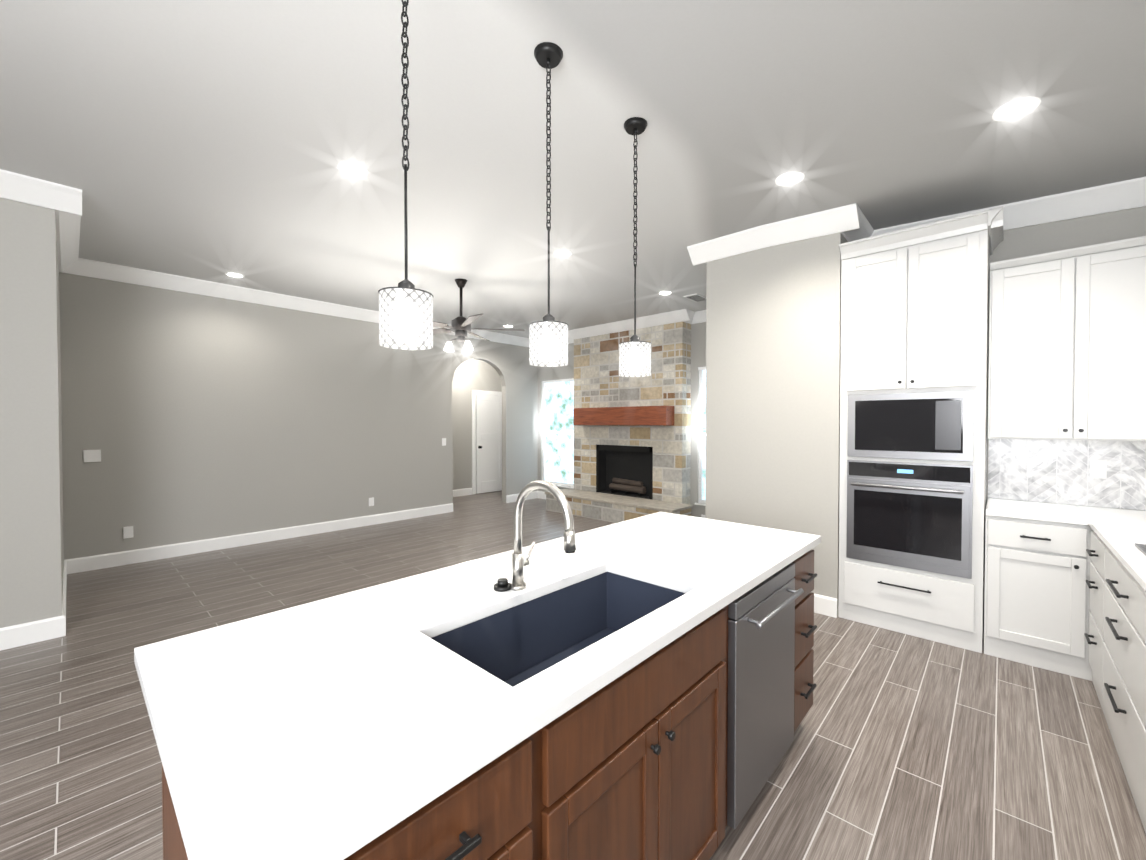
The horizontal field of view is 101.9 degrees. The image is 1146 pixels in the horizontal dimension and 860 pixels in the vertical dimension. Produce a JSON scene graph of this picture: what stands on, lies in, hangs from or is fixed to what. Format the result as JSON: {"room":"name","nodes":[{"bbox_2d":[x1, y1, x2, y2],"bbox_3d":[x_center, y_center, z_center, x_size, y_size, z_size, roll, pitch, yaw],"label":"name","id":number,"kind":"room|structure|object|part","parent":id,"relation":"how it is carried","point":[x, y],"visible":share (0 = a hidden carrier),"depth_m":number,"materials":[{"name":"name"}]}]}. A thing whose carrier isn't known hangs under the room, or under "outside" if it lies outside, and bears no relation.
{"room":"kitchen","nodes":[
{"label":"kitchen","id":0,"kind":"room"},
{"bbox_2d":[0,198,63,627],"bbox_3d":[-5.461,-0.148,2.507,2.020,3.130,3.620,1,1,43],"label":"wall","id":1,"kind":"structure","parent":0,"point":[31,536],"depth_m":3.06,"materials":[{"name":"beige paint"}]},
{"bbox_2d":[0,612,65,650],"bbox_3d":[-4.667,1.357,1.890,0.016,0.140,3.516,1,1,43],"label":"baseboard","id":2,"kind":"structure","parent":1,"relation":"attached to","point":[18,635],"depth_m":3.07,"materials":[{"name":"white wood"}]},
{"bbox_2d":[0,169,81,220],"bbox_3d":[-4.590,-1.535,1.849,0.125,0.145,3.625,1,1,43],"label":"crown molding","id":3,"kind":"structure","parent":1,"relation":"attached to","point":[66,201],"depth_m":3.04,"materials":[{"name":"white wood"}]},
{"bbox_2d":[62,560,67,611],"bbox_3d":[-4.176,1.328,3.819,1.830,0.140,0.016,1,1,43],"label":"baseboard","id":4,"kind":"structure","parent":1,"relation":"attached to","point":[65,573],"depth_m":3.81,"materials":[{"name":"white wood"}]},
{"bbox_2d":[55,213,83,272],"bbox_3d":[-4.107,-1.565,3.785,1.740,0.145,0.125,1,1,43],"label":"crown molding","id":5,"kind":"structure","parent":1,"relation":"attached to","point":[67,228],"depth_m":3.89,"materials":[{"name":"white wood"}]},
{"bbox_2d":[59,272,537,559],"bbox_3d":[-2.586,-0.216,7.025,0.120,3.130,6.920,1,1,43],"label":"wall","id":6,"kind":"structure","parent":0,"point":[193,417],"depth_m":5.50,"materials":[{"name":"beige paint"}]},
{"bbox_2d":[83,450,100,461],"bbox_3d":[-4.749,0.256,4.592,0.007,0.120,0.120,1,1,43],"label":"light switch","id":7,"kind":"object","parent":6,"relation":"attached to","point":[92,455],"depth_m":4.59,"materials":[{"name":"white plastic"}]},
{"bbox_2d":[123,526,133,538],"bbox_3d":[-4.580,1.053,4.787,0.007,0.120,0.075,1,1,43],"label":"outlet","id":8,"kind":"object","parent":6,"relation":"attached to","point":[127,531],"depth_m":4.79,"materials":[{"name":"white plastic"}]},
{"bbox_2d":[67,503,452,573],"bbox_3d":[-3.424,1.294,6.038,0.016,0.140,4.300,1,1,43],"label":"baseboard","id":9,"kind":"structure","parent":6,"relation":"attached to","point":[76,565],"depth_m":5.45,"materials":[{"name":"white wood"}]},
{"bbox_2d":[68,259,528,346],"bbox_3d":[-2.740,-1.608,6.656,0.125,0.145,6.200,1,1,43],"label":"crown molding","id":10,"kind":"structure","parent":6,"relation":"attached to","point":[92,268],"depth_m":5.38,"materials":[{"name":"white wood"}]},
{"bbox_2d":[369,497,373,505],"bbox_3d":[-2.878,1.025,6.632,0.007,0.120,0.075,1,1,43],"label":"outlet","id":11,"kind":"object","parent":6,"relation":"attached to","point":[371,500],"depth_m":6.63,"materials":[{"name":"white plastic"}]},
{"bbox_2d":[442,438,445,445],"bbox_3d":[-2.078,0.192,7.487,0.007,0.120,0.075,1,1,43],"label":"light switch","id":12,"kind":"object","parent":6,"relation":"attached to","point":[443,439],"depth_m":7.48,"materials":[{"name":"white plastic"}]},
{"bbox_2d":[506,492,535,502],"bbox_3d":[-0.956,1.254,8.714,0.016,0.140,0.740,1,1,43],"label":"baseboard","id":13,"kind":"structure","parent":6,"relation":"attached to","point":[510,498],"depth_m":8.59,"materials":[{"name":"white wood"}]},
{"bbox_2d":[452,359,501,493],"bbox_3d":[-2.294,-0.250,9.259,0.120,3.130,3.240,1,1,43],"label":"wall","id":14,"kind":"structure","parent":0,"point":[470,375],"depth_m":9.31,"materials":[{"name":"beige paint"}]},
{"bbox_2d":[453,488,471,496],"bbox_3d":[-2.658,1.252,8.787,0.016,0.140,1.780,1,1,43],"label":"baseboard","id":15,"kind":"structure","parent":14,"relation":"attached to","point":[467,491],"depth_m":9.27,"materials":[{"name":"white wood"}]},
{"bbox_2d":[472,390,501,494],"bbox_3d":[-1.743,0.245,9.738,0.043,2.125,0.870,1,1,43],"label":"door leaf","id":16,"kind":"structure","parent":14,"relation":"in","point":[487,437],"depth_m":9.66,"materials":[{"name":"white wood"}]},
{"bbox_2d":[0,491,1145,859],"bbox_3d":[-1.680,1.447,3.888,10.300,0.100,10.900,1,1,43],"label":"floor","id":17,"kind":"structure","parent":0,"point":[906,747],"depth_m":2.20,"materials":[{"name":"grey tile"}]},
{"bbox_2d":[162,540,820,859],"bbox_3d":[0.174,0.991,1.573,0.695,0.880,2.280,1,1,43],"label":"kitchen island","id":18,"kind":"object","parent":17,"relation":"on","point":[640,688],"depth_m":1.18,"materials":[{"name":"brown wood"}]},
{"bbox_2d":[134,512,820,859],"bbox_3d":[0.069,0.532,1.673,0.896,0.035,2.344,1,1,43],"label":"island countertop","id":19,"kind":"structure","parent":18,"relation":"on","point":[300,732],"depth_m":0.95,"materials":[{"name":"white stone"}]},
{"bbox_2d":[490,480,581,591],"bbox_3d":[-0.106,0.337,1.460,0.311,0.363,0.149,1,1,43],"label":"faucet","id":20,"kind":"object","parent":19,"relation":"on","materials":[{"name":"silver metal"}]},
{"bbox_2d":[430,568,689,683],"bbox_3d":[0.004,0.666,1.377,0.437,0.247,0.841,1,1,43],"label":"sink","id":21,"kind":"object","parent":19,"relation":"in","point":[515,640],"depth_m":1.57,"materials":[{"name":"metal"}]},
{"bbox_2d":[727,563,803,828],"bbox_3d":[0.727,0.998,1.766,0.145,0.862,0.595,1,1,43],"label":"dishwasher","id":22,"kind":"object","parent":18,"relation":"in","point":[760,622],"depth_m":1.67,"materials":[{"name":"silver metal"}]},
{"bbox_2d":[545,322,692,522],"bbox_3d":[0.682,-0.167,7.199,2.430,3.026,0.786,1,1,43],"label":"fireplace","id":23,"kind":"object","parent":17,"relation":"on","point":[632,447],"visible":0.98,"depth_m":7.11,"materials":[{"name":"stone"}]},
{"bbox_2d":[814,594,836,617],"bbox_3d":[1.587,1.328,3.828,1.050,0.140,0.016,1,1,43],"label":"baseboard","id":24,"kind":"structure","parent":17,"relation":"on","point":[824,605],"depth_m":3.52,"materials":[{"name":"white wood"}]},
{"bbox_2d":[838,206,1003,652],"bbox_3d":[2.481,0.025,3.348,0.880,2.760,0.711,1,1,43],"label":"tall cabinet","id":25,"kind":"object","parent":17,"relation":"on","point":[913,408],"visible":1,"depth_m":3.13,"materials":[{"name":"white wood"}]},
{"bbox_2d":[846,460,972,578],"bbox_3d":[2.250,0.583,3.157,0.700,0.720,0.106,1,1,43],"label":"oven","id":26,"kind":"object","parent":25,"relation":"in","point":[909,515],"depth_m":3.14,"materials":[{"name":"silver metal"}]},
{"bbox_2d":[847,391,973,461],"bbox_3d":[2.273,-0.028,3.174,0.700,0.450,0.036,1,1,43],"label":"microwave","id":27,"kind":"object","parent":25,"relation":"in","point":[895,426],"depth_m":3.14,"materials":[{"name":"silver metal"}]},
{"bbox_2d":[984,500,1067,674],"bbox_3d":[2.950,0.970,2.977,0.458,0.880,0.611,1,1,43],"label":"base cabinet","id":28,"kind":"object","parent":17,"relation":"on","point":[1065,588],"depth_m":2.78,"materials":[{"name":"white wood"}]},
{"bbox_2d":[986,499,1087,522],"bbox_3d":[2.938,0.512,2.976,0.433,0.035,0.618,1,1,43],"label":"countertop","id":29,"kind":"structure","parent":28,"relation":"on","point":[1070,512],"depth_m":2.90,"materials":[{"name":"white stone"}]},
{"bbox_2d":[988,439,1145,510],"bbox_3d":[3.384,0.278,2.990,1.063,0.433,0.020,1,1,43],"label":"backsplash","id":30,"kind":"structure","parent":29,"relation":"attached to","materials":[{"name":"stone"}]},
{"bbox_2d":[1076,503,1145,590],"bbox_3d":[1.528,0.547,0.663,0.631,0.035,5.930,1,1,43],"label":"countertop","id":31,"kind":"structure","parent":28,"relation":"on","point":[1113,525],"depth_m":2.36,"materials":[{"name":"white stone"}]},
{"bbox_2d":[1132,531,1145,558],"bbox_3d":[2.361,0.486,1.588,0.461,0.059,0.820,1,1,43],"label":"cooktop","id":32,"kind":"object","parent":31,"relation":"in","point":[1138,537],"depth_m":2.12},
{"bbox_2d":[1084,527,1099,689],"bbox_3d":[2.945,0.982,2.202,0.626,0.880,0.478,1,1,43],"label":"base cabinet","id":33,"kind":"object","parent":17,"relation":"on","point":[1092,588],"depth_m":2.51,"materials":[{"name":"white wood"}]},
{"bbox_2d":[1096,539,1143,806],"bbox_3d":[2.468,0.989,1.684,0.626,0.880,0.929,1,1,43],"label":"base cabinet","id":34,"kind":"object","parent":17,"relation":"on","point":[1118,633],"depth_m":1.90,"materials":[{"name":"white wood"}]},
{"bbox_2d":[1137,591,1145,832],"bbox_3d":[1.949,0.998,1.122,0.626,0.880,0.601,1,1,43],"label":"base cabinet","id":35,"kind":"object","parent":17,"relation":"on","point":[1142,809],"depth_m":1.61,"materials":[{"name":"white wood"}]},
{"bbox_2d":[0,0,1145,337],"bbox_3d":[-1.680,-1.625,3.841,10.300,0.256,10.900,1,1,43],"label":"ceiling","id":36,"kind":"structure","parent":0,"point":[210,140],"depth_m":2.45,"materials":[{"name":"paint"}]},
{"bbox_2d":[225,272,244,277],"bbox_3d":[-3.592,-1.646,4.938,0.169,0.010,0.169,1,1,37],"label":"recessed light","id":37,"kind":"object","parent":36,"relation":"in","point":[232,274],"depth_m":4.93,"materials":[{"name":"white"}]},
{"bbox_2d":[338,162,367,176],"bbox_3d":[-1.365,-1.615,2.884,0.169,0.010,0.169,1,1,37],"label":"recessed light","id":38,"kind":"object","parent":36,"relation":"in","point":[352,169],"depth_m":2.87,"materials":[{"name":"white"}]},
{"bbox_2d":[378,0,432,349],"bbox_3d":[-0.545,-0.936,1.512,0.170,1.323,0.170,1,1,43],"label":"pendant light","id":39,"kind":"object","parent":36,"relation":"hanging from","point":[405,314],"visible":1,"depth_m":1.47,"materials":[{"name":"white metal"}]},
{"bbox_3d":[-0.545,-0.357,1.521,0.166,0.165,0.166,1,1,43],"label":"lamp shade","id":40,"kind":"part","parent":39,"relation":"part of","materials":[{"name":"white glass"}]},
{"bbox_2d":[433,278,524,353],"bbox_3d":[-1.269,-1.255,5.120,1.371,0.795,1.335,1,1,43],"label":"ceiling fan","id":41,"kind":"object","parent":36,"relation":"hanging from","point":[460,327],"visible":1,"depth_m":5.09,"materials":[{"name":"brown metal"}]},
{"bbox_2d":[529,42,567,366],"bbox_3d":[-0.104,-0.943,1.990,0.170,1.323,0.170,1,1,43],"label":"pendant light","id":42,"kind":"object","parent":36,"relation":"hanging from","point":[548,340],"visible":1,"depth_m":1.95,"materials":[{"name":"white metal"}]},
{"bbox_3d":[-0.104,-0.364,1.999,0.166,0.165,0.166,1,1,43],"label":"lamp shade","id":43,"kind":"part","parent":42,"relation":"part of","materials":[{"name":"white glass"}]},
{"bbox_2d":[554,250,571,256],"bbox_3d":[-0.092,-1.637,4.309,0.169,0.010,0.169,1,1,37],"label":"recessed light","id":44,"kind":"object","parent":36,"relation":"in","point":[560,253],"depth_m":4.30,"materials":[{"name":"white"}]},
{"bbox_2d":[568,309,691,340],"bbox_3d":[0.739,-1.617,7.239,2.340,0.145,0.125,1,1,43],"label":"crown molding","id":45,"kind":"structure","parent":36,"relation":"attached to","point":[682,315],"depth_m":7.07,"materials":[{"name":"white wood"}]},
{"bbox_2d":[619,117,650,376],"bbox_3d":[0.330,-0.951,2.461,0.170,1.323,0.170,1,1,43],"label":"pendant light","id":46,"kind":"object","parent":36,"relation":"hanging from","point":[634,356],"visible":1,"depth_m":2.42,"materials":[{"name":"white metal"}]},
{"bbox_3d":[0.330,-0.372,2.469,0.166,0.165,0.166,1,1,43],"label":"lamp shade","id":47,"kind":"part","parent":46,"relation":"part of","materials":[{"name":"white glass"}]},
{"bbox_2d":[658,291,671,294],"bbox_3d":[1.114,-1.657,5.617,0.169,0.010,0.169,1,1,37],"label":"recessed light","id":48,"kind":"object","parent":36,"relation":"in","point":[661,292],"depth_m":5.60,"materials":[{"name":"white"}]},
{"bbox_2d":[684,293,705,301],"bbox_3d":[1.552,-1.655,5.826,0.180,0.015,0.340,1,1,43],"label":"ceiling vent","id":49,"kind":"object","parent":36,"relation":"in","point":[696,297],"visible":0.98,"depth_m":5.79,"materials":[{"name":"white metal"}]},
{"bbox_2d":[700,203,863,263],"bbox_3d":[1.595,-1.547,3.702,1.175,0.179,0.125,1,1,43],"label":"crown molding","id":50,"kind":"structure","parent":36,"relation":"attached to","point":[850,223],"depth_m":3.62,"materials":[{"name":"white wood"}]},
{"bbox_2d":[775,172,804,185],"bbox_3d":[1.378,-1.595,2.953,0.169,0.010,0.169,1,1,37],"label":"recessed light","id":51,"kind":"object","parent":36,"relation":"in","point":[790,178],"depth_m":2.94,"materials":[{"name":"white"}]},
{"bbox_2d":[845,216,875,241],"bbox_3d":[2.193,-1.532,3.576,0.125,0.151,0.480,1,1,43],"label":"crown molding","id":52,"kind":"structure","parent":36,"relation":"attached to","point":[869,231],"depth_m":3.62,"materials":[{"name":"white wood"}]},
{"bbox_2d":[876,177,1145,247],"bbox_3d":[2.995,-1.482,3.256,1.740,0.239,0.125,1,1,43],"label":"crown molding","id":53,"kind":"structure","parent":36,"relation":"attached to","point":[1128,194],"depth_m":3.03,"materials":[{"name":"white wood"}]},
{"bbox_2d":[992,97,1040,120],"bbox_3d":[2.115,-1.532,2.220,0.169,0.010,0.169,1,1,37],"label":"recessed light","id":54,"kind":"object","parent":36,"relation":"in","point":[1016,108],"depth_m":2.21,"materials":[{"name":"white"}]},
{"bbox_2d":[538,322,705,517],"bbox_3d":[1.021,-0.223,7.507,4.770,3.130,0.120,1,1,43],"label":"wall","id":55,"kind":"structure","parent":0,"point":[698,344],"depth_m":6.76,"materials":[{"name":"beige paint"}]},
{"bbox_2d":[536,491,545,498],"bbox_3d":[-0.322,1.254,8.676,1.000,0.140,0.016,1,1,43],"label":"baseboard","id":56,"kind":"structure","parent":55,"relation":"attached to","point":[541,495],"depth_m":8.94,"materials":[{"name":"white wood"}]},
{"bbox_2d":[542,378,573,488],"bbox_3d":[-0.269,0.057,8.657,0.940,1.985,0.115,1,1,43],"label":"window","id":57,"kind":"structure","parent":55,"relation":"in","point":[557,435],"depth_m":8.71,"materials":[{"name":"white glass"}]},
{"bbox_2d":[687,243,699,265],"bbox_3d":[1.876,-1.583,4.987,0.125,0.145,2.395,1,1,43],"label":"crown molding","id":58,"kind":"structure","parent":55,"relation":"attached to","point":[694,250],"depth_m":4.15,"materials":[{"name":"white wood"}]},
{"bbox_2d":[684,310,705,323],"bbox_3d":[2.133,-1.603,6.291,1.245,0.145,0.130,1,1,43],"label":"crown molding","id":59,"kind":"structure","parent":55,"relation":"attached to","point":[698,316],"depth_m":6.60,"materials":[{"name":"white wood"}]},
{"bbox_2d":[694,367,705,505],"bbox_3d":[2.120,0.090,6.454,0.880,1.985,0.115,1,1,43],"label":"window","id":60,"kind":"structure","parent":55,"relation":"in","point":[702,443],"depth_m":6.71,"materials":[{"name":"white glass"}]},
{"bbox_2d":[705,233,854,616],"bbox_3d":[2.356,-0.180,4.651,1.065,3.130,2.270,1,1,43],"label":"wall block","id":61,"kind":"object","parent":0,"point":[773,340],"visible":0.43,"depth_m":3.75,"materials":[{"name":"beige paint"}]},
{"bbox_2d":[859,206,1145,510],"bbox_3d":[3.133,-0.160,3.315,1.890,3.130,0.120,1,1,43],"label":"wall","id":62,"kind":"structure","parent":0,"point":[1069,234],"depth_m":3.08,"materials":[{"name":"beige paint"}]},
{"bbox_2d":[988,236,1145,440],"bbox_3d":[3.264,-0.520,2.849,1.063,1.165,0.369,1,1,43],"label":"upper cabinet","id":63,"kind":"object","parent":62,"relation":"attached to","point":[1067,347],"visible":1,"depth_m":2.84,"materials":[{"name":"white wood"}]}
]}

